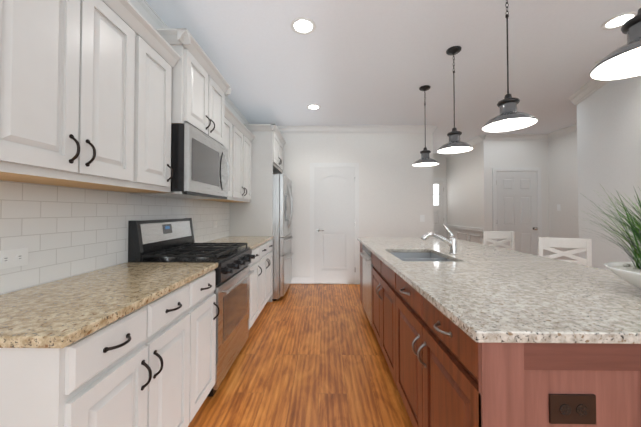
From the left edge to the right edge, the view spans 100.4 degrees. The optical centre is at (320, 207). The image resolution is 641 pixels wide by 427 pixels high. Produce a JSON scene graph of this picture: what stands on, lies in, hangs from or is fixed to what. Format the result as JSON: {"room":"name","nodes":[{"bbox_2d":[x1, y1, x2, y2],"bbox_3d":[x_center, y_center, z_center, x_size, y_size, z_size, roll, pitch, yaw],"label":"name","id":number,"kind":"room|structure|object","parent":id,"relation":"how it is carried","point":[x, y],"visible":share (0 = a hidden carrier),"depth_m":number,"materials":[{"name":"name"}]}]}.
{"room":"kitchen","nodes":[
{"label":"kitchen","id":0,"kind":"room"},
{"bbox_2d":[188,284,412,426],"bbox_3d":[2.849,1.329,2.510,8.700,0.060,9.700,0,-1,1],"label":"floor","id":1,"kind":"structure","parent":0,"point":[310,355],"depth_m":2.09,"materials":[{"name":"brown wood"}]},
{"bbox_2d":[0,262,219,426],"bbox_3d":[-0.988,0.820,1.255,0.649,0.915,1.065,0,-1,1],"label":"base cabinet","id":2,"kind":"object","parent":1,"relation":"on","point":[130,344],"visible":1,"depth_m":1.00,"materials":[{"name":"white wood"}]},
{"bbox_2d":[0,262,217,347],"bbox_3d":[-1.002,0.379,1.263,0.620,0.032,1.065,0,-1,1],"label":"countertop","id":3,"kind":"structure","parent":2,"relation":"on","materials":[{"name":"stone"}]},
{"bbox_2d":[128,218,254,396],"bbox_3d":[-0.955,0.696,2.174,0.686,1.195,0.754,0,-1,1],"label":"range","id":4,"kind":"object","parent":1,"relation":"on","point":[167,240],"visible":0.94,"depth_m":2.01,"materials":[{"name":"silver metal"}]},
{"bbox_2d":[204,236,273,329],"bbox_3d":[-0.959,0.852,3.142,0.649,0.915,1.170,0,-1,1],"label":"base cabinet","id":5,"kind":"object","parent":1,"relation":"on","point":[261,282],"visible":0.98,"depth_m":3.05,"materials":[{"name":"white wood"}]},
{"bbox_2d":[204,236,273,248],"bbox_3d":[-0.973,0.411,3.149,0.620,0.032,1.168,0,-1,1],"label":"countertop","id":6,"kind":"structure","parent":5,"relation":"on","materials":[{"name":"stone"}]},
{"bbox_2d":[230,124,285,301],"bbox_3d":[-0.942,0.092,4.176,0.652,2.470,0.988,0,-1,1],"label":"surround","id":7,"kind":"object","parent":1,"relation":"on","point":[253,216],"visible":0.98,"depth_m":3.75,"materials":[{"name":"white wood"}]},
{"bbox_2d":[272,174,292,300],"bbox_3d":[-0.854,0.429,4.208,0.827,1.797,0.900,0,-1,1],"label":"fridge","id":8,"kind":"object","parent":1,"relation":"on","point":[282,211],"visible":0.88,"depth_m":3.77,"materials":[{"name":"silver metal"}]},
{"bbox_2d":[482,231,514,250],"bbox_3d":[2.420,0.829,3.820,0.420,0.985,0.430,0,-1,1],"label":"stool","id":9,"kind":"object","parent":1,"relation":"on","point":[488,236],"visible":0.19,"depth_m":3.62,"materials":[{"name":"white wood"}]},
{"bbox_2d":[358,240,640,426],"bbox_3d":[0.823,0.851,2.139,0.751,0.882,2.722,0,-1,1],"label":"kitchen island","id":10,"kind":"object","parent":1,"relation":"on","point":[442,378],"depth_m":0.80,"materials":[{"name":"brown wood"}]},
{"bbox_2d":[357,237,640,343],"bbox_3d":[1.079,0.393,2.141,1.230,0.032,2.784,0,-1,1],"label":"island countertop","id":11,"kind":"structure","parent":10,"relation":"on","point":[498,295],"depth_m":1.10,"materials":[{"name":"grey stone"}]},
{"bbox_2d":[385,252,448,259],"bbox_3d":[0.789,0.497,2.136,0.444,0.199,0.634,0,-1,1],"label":"sink","id":12,"kind":"object","parent":11,"relation":"in","point":[396,255],"depth_m":2.44,"materials":[{"name":"silver metal"}]},
{"bbox_2d":[417,224,460,251],"bbox_3d":[0.962,0.256,2.173,0.307,0.242,0.076,0,-1,1],"label":"faucet","id":13,"kind":"object","parent":11,"relation":"on","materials":[{"name":"silver metal"}]},
{"bbox_2d":[569,184,640,289],"bbox_3d":[1.425,0.120,1.053,0.664,0.476,0.692,0,-1,1],"label":"potted plant","id":14,"kind":"object","parent":11,"relation":"on","point":[629,272],"visible":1,"depth_m":1.14,"materials":[{"name":"plant"}]},
{"bbox_2d":[538,237,591,266],"bbox_3d":[2.585,0.813,2.913,0.420,0.985,0.430,0,-1,26],"label":"stool","id":15,"kind":"object","parent":1,"relation":"on","point":[579,244],"visible":0.23,"depth_m":2.72,"materials":[{"name":"white wood"}]},
{"bbox_2d":[273,133,433,276],"bbox_3d":[0.348,-0.034,4.722,3.230,2.740,0.120,0,-1,1],"label":"wall","id":16,"kind":"structure","parent":0,"point":[395,193],"depth_m":4.66,"materials":[{"name":"paint"}]},
{"bbox_2d":[290,277,359,283],"bbox_3d":[0.354,1.277,4.633,3.244,0.115,0.014,0,-1,1],"label":"baseboard","id":17,"kind":"structure","parent":16,"relation":"attached to","point":[300,280],"depth_m":4.63,"materials":[{"name":"white wood"}]},
{"bbox_2d":[310,163,358,283],"bbox_3d":[0.242,0.281,4.621,0.858,2.108,0.074,0,-1,1],"label":"pantry door","id":18,"kind":"structure","parent":16,"relation":"in","point":[334,222],"depth_m":4.64,"materials":[{"name":"white wood"}]},
{"bbox_2d":[277,125,437,132],"bbox_3d":[0.434,-1.353,4.640,3.225,0.105,0.085,0,-1,1],"label":"crown molding","id":19,"kind":"structure","parent":16,"relation":"attached to","point":[336,128],"depth_m":4.63,"materials":[{"name":"white wood"}]},
{"bbox_2d":[420,215,424,221],"bbox_3d":[1.767,0.195,4.636,0.075,0.118,0.024,0,-1,1],"label":"light switch","id":20,"kind":"object","parent":16,"relation":"attached to","point":[422,218],"visible":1,"depth_m":4.63,"materials":[{"name":"white plastic"}]},
{"bbox_2d":[146,0,640,152],"bbox_3d":[2.849,-1.471,2.558,8.700,0.060,9.700,0,-1,1],"label":"ceiling","id":21,"kind":"structure","parent":0,"point":[363,62],"depth_m":2.56,"materials":[{"name":"paint"}]},
{"bbox_2d":[291,17,315,34],"bbox_3d":[-0.137,-1.442,2.133,0.200,0.009,0.200,0,-1,1],"label":"recessed light","id":22,"kind":"object","parent":21,"relation":"in","point":[303,25],"visible":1,"depth_m":2.12,"materials":[{"name":"white plastic"}]},
{"bbox_2d":[307,104,320,109],"bbox_3d":[-0.097,-1.414,3.782,0.200,0.009,0.200,0,-1,1],"label":"recessed light","id":23,"kind":"object","parent":21,"relation":"in","point":[313,107],"visible":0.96,"depth_m":3.78,"materials":[{"name":"white plastic"}]},
{"bbox_2d":[412,85,438,166],"bbox_3d":[1.249,-0.967,3.189,0.300,0.924,0.300,0,-1,1],"label":"pendant lamp","id":24,"kind":"object","parent":21,"relation":"hanging from","point":[425,160],"visible":1,"depth_m":3.16,"materials":[{"name":"grey metal"}]},
{"bbox_2d":[437,46,472,153],"bbox_3d":[1.223,-0.980,2.444,0.300,0.924,0.300,0,-1,1],"label":"pendant lamp","id":25,"kind":"object","parent":21,"relation":"hanging from","point":[454,144],"visible":1,"depth_m":2.43,"materials":[{"name":"grey metal"}]},
{"bbox_2d":[482,0,537,131],"bbox_3d":[1.222,-0.992,1.744,0.300,0.924,0.300,0,-1,1],"label":"pendant lamp","id":26,"kind":"object","parent":21,"relation":"hanging from","point":[509,117],"visible":1,"depth_m":1.74,"materials":[{"name":"grey metal"}]},
{"bbox_2d":[589,8,640,79],"bbox_3d":[1.210,-1.004,1.000,0.300,0.924,0.300,0,-1,1],"label":"pendant lamp","id":27,"kind":"object","parent":21,"relation":"hanging from","point":[623,62],"visible":1,"depth_m":1.07,"materials":[{"name":"grey metal"}]},
{"bbox_2d":[601,11,637,29],"bbox_3d":[2.322,-1.443,2.075,0.200,0.009,0.200,0,-1,1],"label":"recessed light","id":28,"kind":"object","parent":21,"relation":"in","point":[617,21],"visible":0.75,"depth_m":2.07,"materials":[{"name":"white plastic"}]},
{"bbox_2d":[433,153,445,177],"bbox_3d":[2.598,0.003,6.848,1.445,2.740,0.120,0,-1,1],"label":"wall","id":29,"kind":"structure","parent":0,"point":[439,170],"depth_m":6.80,"materials":[{"name":"paint"}]},
{"bbox_2d":[433,178,446,237],"bbox_3d":[2.687,0.312,6.740,1.021,2.118,0.080,0,-1,1],"label":"front door","id":30,"kind":"structure","parent":29,"relation":"in","point":[440,199],"depth_m":6.77,"materials":[{"name":"white wood"}]},
{"bbox_2d":[446,143,480,227],"bbox_3d":[3.248,-0.011,6.037,0.120,2.740,1.480,0,-1,1],"label":"wall","id":31,"kind":"structure","parent":0,"point":[463,189],"depth_m":5.91,"materials":[{"name":"paint"}]},
{"bbox_2d":[443,134,486,156],"bbox_3d":[3.144,-1.330,5.959,0.085,0.105,1.685,0,-1,1],"label":"crown molding","id":32,"kind":"structure","parent":31,"relation":"attached to","point":[480,138],"depth_m":5.37,"materials":[{"name":"white paint"}]},
{"bbox_2d":[446,225,484,243],"bbox_3d":[3.173,0.835,5.964,0.030,0.815,1.600,0,-1,1],"label":"trim","id":33,"kind":"structure","parent":31,"relation":"attached to","point":[471,234],"depth_m":5.78,"materials":[{"name":"white wood"}]},
{"bbox_2d":[480,141,549,255],"bbox_3d":[3.796,-0.025,5.229,1.240,2.740,0.120,0,-1,1],"label":"wall","id":34,"kind":"structure","parent":0,"point":[513,154],"depth_m":5.18,"materials":[{"name":"paint"}]},
{"bbox_2d":[492,167,541,254],"bbox_3d":[3.795,0.289,5.124,0.926,2.108,0.078,0,-1,1],"label":"closet door","id":35,"kind":"structure","parent":34,"relation":"in","point":[516,201],"depth_m":5.16,"materials":[{"name":"white wood"}]},
{"bbox_2d":[486,134,547,140],"bbox_3d":[3.797,-1.344,5.149,1.235,0.105,0.085,0,-1,1],"label":"crown molding","id":36,"kind":"structure","parent":34,"relation":"attached to","point":[490,137],"depth_m":5.14,"materials":[{"name":"white wood"}]},
{"bbox_2d":[548,132,578,260],"bbox_3d":[4.468,-0.034,4.719,0.120,2.740,1.120,0,-1,1],"label":"wall","id":37,"kind":"structure","parent":0,"point":[563,170],"depth_m":4.85,"materials":[{"name":"paint"}]},
{"bbox_2d":[547,124,576,139],"bbox_3d":[4.364,-1.353,4.638,0.085,0.105,0.910,0,-1,1],"label":"crown molding","id":38,"kind":"structure","parent":37,"relation":"attached to","point":[573,128],"depth_m":4.81,"materials":[{"name":"white wood"}]},
{"bbox_2d":[577,75,640,269],"bbox_3d":[2.879,-0.076,2.217,0.120,2.740,2.600,0,-1,22],"label":"wall","id":39,"kind":"structure","parent":0,"point":[609,136],"depth_m":2.84,"materials":[{"name":"paint"}]},
{"bbox_2d":[568,79,609,105],"bbox_3d":[2.791,-1.393,2.303,1.049,0.105,2.497,0,-1,1],"label":"crown molding","id":40,"kind":"structure","parent":39,"relation":"attached to","point":[593,85],"depth_m":3.14,"materials":[{"name":"white wood"}]},
{"bbox_3d":[-1.395,-0.092,1.279,0.150,2.740,7.060,0,-1,1],"label":"wall","id":41,"kind":"structure","parent":0,"visible":0},
{"bbox_2d":[0,0,180,192],"bbox_3d":[-1.137,-0.570,1.261,0.352,0.925,1.105,0,-1,1],"label":"upper cabinet","id":42,"kind":"object","parent":41,"relation":"attached to","point":[85,93],"visible":1,"depth_m":1.14,"materials":[{"name":"white wood"}]},
{"bbox_2d":[0,180,229,294],"bbox_3d":[-1.302,-0.151,2.249,0.006,1.080,3.010,0,-1,1],"label":"backsplash","id":43,"kind":"structure","parent":41,"relation":"attached to","point":[60,232],"depth_m":1.43,"materials":[{"name":"tile"}]},
{"bbox_2d":[0,248,27,268],"bbox_3d":[-1.312,0.218,1.138,0.008,0.076,0.118,0,-1,1],"label":"outlet","id":44,"kind":"object","parent":43,"relation":"attached to","point":[11,258],"visible":1,"depth_m":1.14,"materials":[{"name":"white plastic"}]},
{"bbox_2d":[128,0,249,123],"bbox_3d":[-1.279,-1.411,1.240,0.085,0.105,6.940,0,-1,1],"label":"crown molding","id":45,"kind":"structure","parent":41,"relation":"attached to","point":[148,13],"depth_m":2.01,"materials":[{"name":"white wood"}]},
{"bbox_2d":[155,28,231,145],"bbox_3d":[-1.090,-0.872,2.203,0.417,0.610,0.874,0,-1,1],"label":"upper cabinet","id":46,"kind":"object","parent":41,"relation":"attached to","point":[201,88],"visible":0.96,"depth_m":1.98,"materials":[{"name":"white wood"}]},
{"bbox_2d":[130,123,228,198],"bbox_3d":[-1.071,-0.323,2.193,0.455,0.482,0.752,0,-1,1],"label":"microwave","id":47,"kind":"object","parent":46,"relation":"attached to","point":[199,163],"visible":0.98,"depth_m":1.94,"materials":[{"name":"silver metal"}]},
{"bbox_2d":[199,105,254,201],"bbox_3d":[-1.107,-0.538,3.168,0.352,0.925,1.170,0,-1,1],"label":"upper cabinet","id":48,"kind":"object","parent":41,"relation":"attached to","point":[239,136],"visible":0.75,"depth_m":3.13,"materials":[{"name":"white wood"}]}
]}

